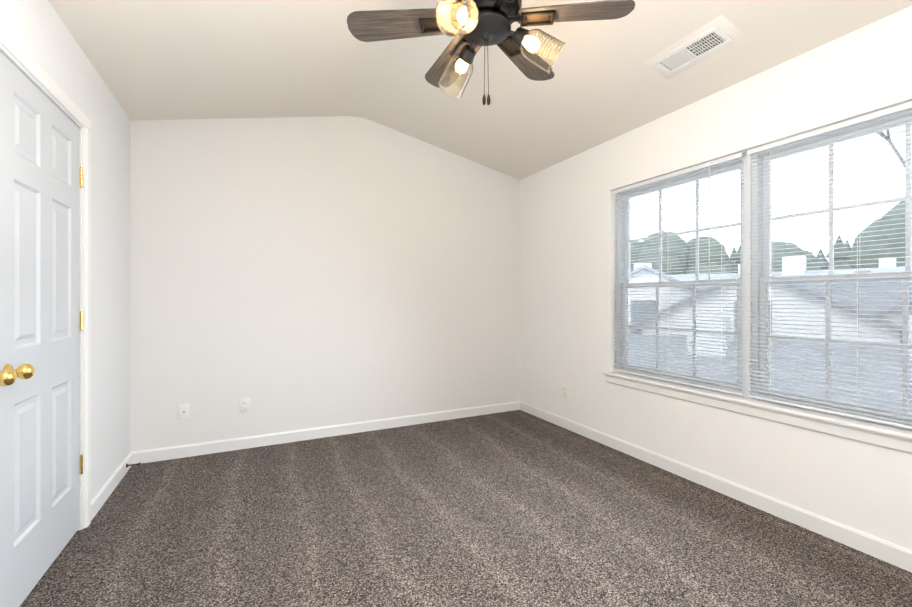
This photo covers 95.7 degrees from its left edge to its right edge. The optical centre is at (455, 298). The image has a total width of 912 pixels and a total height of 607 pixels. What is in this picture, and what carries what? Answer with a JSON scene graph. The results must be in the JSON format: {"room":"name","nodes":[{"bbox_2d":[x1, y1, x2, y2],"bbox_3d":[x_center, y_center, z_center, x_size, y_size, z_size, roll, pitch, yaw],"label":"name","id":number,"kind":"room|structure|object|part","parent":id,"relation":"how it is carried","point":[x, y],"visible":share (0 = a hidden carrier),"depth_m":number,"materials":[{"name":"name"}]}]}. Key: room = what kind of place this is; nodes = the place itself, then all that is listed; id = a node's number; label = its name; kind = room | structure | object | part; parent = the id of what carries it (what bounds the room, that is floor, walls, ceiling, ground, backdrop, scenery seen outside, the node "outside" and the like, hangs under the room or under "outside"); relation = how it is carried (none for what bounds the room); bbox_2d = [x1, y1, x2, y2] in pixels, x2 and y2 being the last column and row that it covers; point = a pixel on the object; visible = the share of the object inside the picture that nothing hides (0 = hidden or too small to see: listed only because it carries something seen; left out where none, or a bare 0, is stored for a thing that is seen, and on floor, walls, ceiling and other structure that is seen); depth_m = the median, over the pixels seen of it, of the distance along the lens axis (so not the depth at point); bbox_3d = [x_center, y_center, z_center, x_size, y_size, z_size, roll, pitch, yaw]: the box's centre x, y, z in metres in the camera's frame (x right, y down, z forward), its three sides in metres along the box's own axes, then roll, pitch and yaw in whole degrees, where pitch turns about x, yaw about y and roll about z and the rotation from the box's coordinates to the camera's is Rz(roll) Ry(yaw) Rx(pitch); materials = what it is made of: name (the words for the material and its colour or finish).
{"room":"empty bedroom","nodes":[
{"label":"empty bedroom","id":0,"kind":"room"},
{"bbox_2d":[0,0,130,500],"bbox_3d":[-1.375,-0.070,0.887,0.140,2.460,4.390,0,0,-26],"label":"wall","id":1,"kind":"structure","parent":0,"point":[38,30],"depth_m":2.37,"materials":[{"name":"white paint"}]},
{"bbox_2d":[0,51,79,606],"bbox_3d":[-1.705,0.146,1.741,0.106,1.996,0.742,0,0,-26],"label":"closet door","id":2,"kind":"structure","parent":1,"relation":"in","point":[39,323],"depth_m":1.67,"materials":[{"name":"grey paint"}]},
{"bbox_2d":[0,369,16,385],"bbox_3d":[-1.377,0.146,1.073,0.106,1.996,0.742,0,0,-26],"label":"door knob","id":3,"kind":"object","parent":2,"relation":"attached to","point":[8,377],"depth_m":1.35,"materials":[{"name":"gold metal"}]},
{"bbox_3d":[-1.553,0.260,1.471,0.072,0.062,0.062,0,0,-26],"label":"knob","id":4,"kind":"part","parent":2,"relation":"part of","materials":[{"name":"gold metal"}]},
{"bbox_2d":[0,22,90,530],"bbox_3d":[-1.605,0.117,1.375,0.156,2.085,1.631,0,0,-26],"label":"trim","id":5,"kind":"structure","parent":1,"relation":"attached to","point":[20,58],"depth_m":2.08,"materials":[{"name":"white paint"}]},
{"bbox_2d":[80,167,82,474],"bbox_3d":[-1.893,0.110,2.063,0.042,1.544,0.012,0,0,-26],"label":"right closet door hinges","id":6,"kind":"object","parent":1,"relation":"attached to","point":[81,320],"visible":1,"depth_m":2.07,"materials":[{"name":"gold metal"}]},
{"bbox_2d":[91,451,134,519],"bbox_3d":[-2.084,1.116,2.507,0.013,0.088,0.775,0,0,-26],"label":"baseboard","id":7,"kind":"structure","parent":1,"relation":"attached to","point":[97,502],"depth_m":2.45,"materials":[{"name":"white paint"}]},
{"bbox_2d":[130,116,519,451],"bbox_3d":[-0.833,-0.242,3.676,3.570,2.804,0.140,0,0,-26],"label":"wall","id":8,"kind":"structure","parent":0,"point":[293,273],"depth_m":3.42,"materials":[{"name":"white paint"}]},
{"bbox_2d":[178,403,189,419],"bbox_3d":[-1.993,0.825,3.019,0.070,0.114,0.016,0,0,-26],"label":"outlet","id":9,"kind":"object","parent":8,"relation":"attached to","point":[183,411],"visible":1,"depth_m":3.02,"materials":[{"name":"white plastic"}]},
{"bbox_2d":[240,397,249,412],"bbox_3d":[-1.637,0.825,3.198,0.070,0.114,0.009,0,0,-26],"label":"electrical outlet","id":10,"kind":"object","parent":8,"relation":"attached to","point":[244,405],"visible":1,"depth_m":3.20,"materials":[{"name":"white plastic"}]},
{"bbox_2d":[135,401,518,463],"bbox_3d":[-0.809,1.116,3.603,3.270,0.088,0.013,0,0,-26],"label":"baseboard","id":11,"kind":"structure","parent":8,"relation":"attached to","point":[167,453],"depth_m":3.40,"materials":[{"name":"white paint"}]},
{"bbox_2d":[19,410,911,606],"bbox_3d":[0.165,1.210,1.642,3.570,0.100,4.670,0,0,-26],"label":"floor","id":12,"kind":"structure","parent":0,"point":[517,508],"depth_m":2.01,"materials":[{"name":"carpet"}]},
{"bbox_2d":[48,0,911,179],"bbox_3d":[0.165,-1.482,1.643,3.570,0.524,4.670,0,0,-26],"label":"ceiling","id":13,"kind":"structure","parent":0,"point":[180,59],"depth_m":2.49,"materials":[{"name":"white paint"}]},
{"bbox_2d":[347,0,634,104],"bbox_3d":[0.119,-1.189,1.633,1.018,0.844,1.127,0,0,-26],"label":"fan","id":14,"kind":"object","parent":13,"relation":"hanging from","point":[473,27],"visible":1,"depth_m":1.62,"materials":[{"name":"wood"}]},
{"bbox_3d":[-0.223,-1.109,1.668,0.439,0.006,0.146,0,-11,6],"label":"blade","id":15,"kind":"part","parent":14,"relation":"part of","materials":[{"name":"brown wood"}]},
{"bbox_3d":[-0.021,-1.109,1.947,0.146,0.006,0.439,12,-5,-24],"label":"blade","id":16,"kind":"part","parent":14,"relation":"part of","materials":[{"name":"brown wood"}]},
{"bbox_3d":[0.119,-1.317,1.633,0.500,0.589,0.532,0,0,-26],"label":"motor","id":17,"kind":"part","parent":14,"relation":"part of","materials":[{"name":"black metal"}]},
{"bbox_3d":[0.321,-1.109,1.912,0.146,0.006,0.439,13,8,35],"label":"blade","id":18,"kind":"part","parent":14,"relation":"part of","materials":[{"name":"brown wood"}]},
{"bbox_3d":[0.462,-1.109,1.597,0.439,0.006,0.146,0,11,6],"label":"blade","id":19,"kind":"part","parent":14,"relation":"part of","materials":[{"name":"brown wood"}]},
{"bbox_2d":[643,15,747,78],"bbox_3d":[1.265,-1.329,2.213,0.225,0.010,0.445,13,-6,-26],"label":"ceiling vent","id":20,"kind":"object","parent":13,"relation":"in","point":[718,34],"visible":1,"depth_m":2.18,"materials":[{"name":"white metal"}]},
{"bbox_2d":[520,6,911,549],"bbox_3d":[1.718,-0.070,2.405,0.170,2.460,4.390,0,0,-26],"label":"wall","id":21,"kind":"structure","parent":0,"point":[568,254],"depth_m":2.60,"materials":[{"name":"white paint"}]},
{"bbox_2d":[563,384,567,397],"bbox_3d":[0.981,0.825,3.703,0.009,0.114,0.070,0,0,-26],"label":"electrical outlet","id":22,"kind":"object","parent":21,"relation":"attached to","point":[565,390],"visible":1,"depth_m":3.70,"materials":[{"name":"white plastic"}]},
{"bbox_2d":[519,401,911,572],"bbox_3d":[1.635,1.116,2.364,0.013,0.088,4.390,0,0,-26],"label":"baseboard","id":23,"kind":"structure","parent":21,"relation":"attached to","point":[884,550],"depth_m":2.29,"materials":[{"name":"white paint"}]},
{"bbox_2d":[603,108,911,453],"bbox_3d":[1.698,-0.098,2.395,0.194,1.514,2.040,0,0,-26],"label":"window","id":24,"kind":"structure","parent":21,"relation":"in","point":[745,304],"depth_m":2.35,"materials":[{"name":"white plastic"}]},
{"bbox_2d":[613,101,911,428],"bbox_3d":[1.676,-0.147,2.383,0.028,1.415,1.944,0,0,-26],"label":"window blinds","id":25,"kind":"object","parent":24,"relation":"attached to","point":[863,118],"visible":0.85,"depth_m":2.19,"materials":[{"name":"white plastic"}]},
{"bbox_2d":[627,191,627,370],"bbox_3d":[1.299,-0.137,3.154,0.027,1.383,0.006,0,0,-26],"label":"blind cord","id":26,"kind":"object","parent":25,"relation":"hanging from","point":[627,191],"depth_m":3.16,"materials":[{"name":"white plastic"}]},
{"bbox_2d":[668,178,668,378],"bbox_3d":[1.459,-0.137,2.829,0.027,1.383,0.006,0,0,-26],"label":"blind cord","id":27,"kind":"object","parent":25,"relation":"hanging from","point":[668,178],"depth_m":2.83,"materials":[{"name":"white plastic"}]},
{"bbox_2d":[709,166,709,283],"bbox_3d":[1.568,-0.458,2.554,0.009,0.735,0.006,0,0,-26],"label":"blind cord","id":28,"kind":"object","parent":25,"relation":"hanging from","point":[709,166],"depth_m":2.55,"materials":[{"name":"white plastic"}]},
{"bbox_2d":[721,163,721,390],"bbox_3d":[1.618,-0.137,2.504,0.027,1.383,0.006,0,0,-26],"label":"blind cord","id":29,"kind":"object","parent":25,"relation":"hanging from","point":[721,163],"depth_m":2.50,"materials":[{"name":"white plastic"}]},
{"bbox_2d":[770,148,770,399],"bbox_3d":[1.734,-0.137,2.268,0.027,1.383,0.006,0,0,-26],"label":"blind cord","id":30,"kind":"object","parent":25,"relation":"hanging from","point":[770,268],"depth_m":2.26,"materials":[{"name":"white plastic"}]},
{"bbox_2d":[857,123,857,416],"bbox_3d":[1.894,-0.137,1.943,0.027,1.383,0.006,0,0,-26],"label":"blind cord","id":31,"kind":"object","parent":25,"relation":"hanging from","point":[857,123],"depth_m":1.94,"materials":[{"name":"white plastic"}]},
{"label":"outside","id":32,"kind":"structure","parent":0,"visible":0},
{"bbox_3d":[59.995,5.113,61.987,156.110,0.300,220.000,0,0,-26],"label":"lawn","id":33,"kind":"structure","parent":32,"visible":0},
{"bbox_2d":[628,263,700,333],"bbox_3d":[8.601,1.586,18.966,7.260,6.750,9.700,0,0,24],"label":"house","id":34,"kind":"structure","parent":33,"relation":"on","point":[640,273],"depth_m":14.77,"materials":[{"name":"white"}]},
{"bbox_2d":[671,274,710,280],"bbox_3d":[18.797,1.162,35.126,11.700,7.600,8.760,0,0,28],"label":"house","id":35,"kind":"structure","parent":33,"relation":"on","point":[680,276],"depth_m":34.30,"materials":[{"name":"white"}]},
{"bbox_2d":[696,275,708,288],"bbox_3d":[24.575,1.211,30.131,11.700,7.500,8.760,0,0,39],"label":"house","id":36,"kind":"structure","parent":33,"relation":"on","point":[702,278],"depth_m":33.03,"materials":[{"name":"grey"}]},
{"bbox_2d":[628,334,820,348],"bbox_3d":[4.202,2.635,10.507,8.200,4.650,6.760,0,0,21],"label":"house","id":37,"kind":"structure","parent":33,"relation":"on","point":[779,341],"depth_m":9.92,"materials":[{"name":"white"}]},
{"bbox_2d":[628,264,901,344],"bbox_3d":[11.252,1.736,15.762,6.760,6.450,9.700,0,0,35],"label":"house","id":38,"kind":"structure","parent":33,"relation":"on","point":[794,318],"depth_m":11.56,"materials":[{"name":"white"}]},
{"bbox_2d":[630,201,904,274],"bbox_3d":[39.941,-2.853,50.779,49.804,15.630,67.667,0,0,-26],"label":"tree","id":39,"kind":"object","parent":33,"relation":"on","point":[690,260],"depth_m":52.21,"materials":[{"name":"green plant"}]},
{"bbox_2d":[628,317,911,429],"bbox_3d":[6.837,2.685,7.821,7.700,4.550,6.760,0,0,40],"label":"house","id":40,"kind":"structure","parent":33,"relation":"on","point":[815,365],"depth_m":7.59,"materials":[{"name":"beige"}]},
{"bbox_2d":[701,256,911,312],"bbox_3d":[15.625,1.611,15.356,10.700,6.700,7.760,0,0,45],"label":"house","id":41,"kind":"structure","parent":33,"relation":"on","point":[796,265],"depth_m":14.99,"materials":[{"name":"white"}]},
{"bbox_2d":[778,316,911,355],"bbox_3d":[9.422,2.635,5.613,6.760,4.650,8.200,0,0,-32],"label":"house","id":42,"kind":"structure","parent":33,"relation":"on","point":[860,352],"depth_m":8.03,"materials":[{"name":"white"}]},
{"bbox_2d":[879,257,895,267],"bbox_3d":[28.391,1.211,23.615,8.760,7.500,11.700,0,0,-40],"label":"house","id":43,"kind":"structure","parent":33,"relation":"on","point":[884,261],"depth_m":25.29,"materials":[{"name":"white"}]},
{"bbox_2d":[877,129,904,167],"bbox_3d":[10.372,-0.483,7.839,3.754,10.886,5.243,0,0,-26],"label":"bare tree","id":44,"kind":"object","parent":33,"relation":"on","point":[892,145],"depth_m":8.85,"materials":[{"name":"grey plant"}]},
{"bbox_2d":[871,301,911,343],"bbox_3d":[16.462,1.685,11.273,9.700,6.550,7.260,0,0,-35],"label":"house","id":45,"kind":"structure","parent":33,"relation":"on","point":[898,313],"depth_m":10.62,"materials":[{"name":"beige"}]}
]}

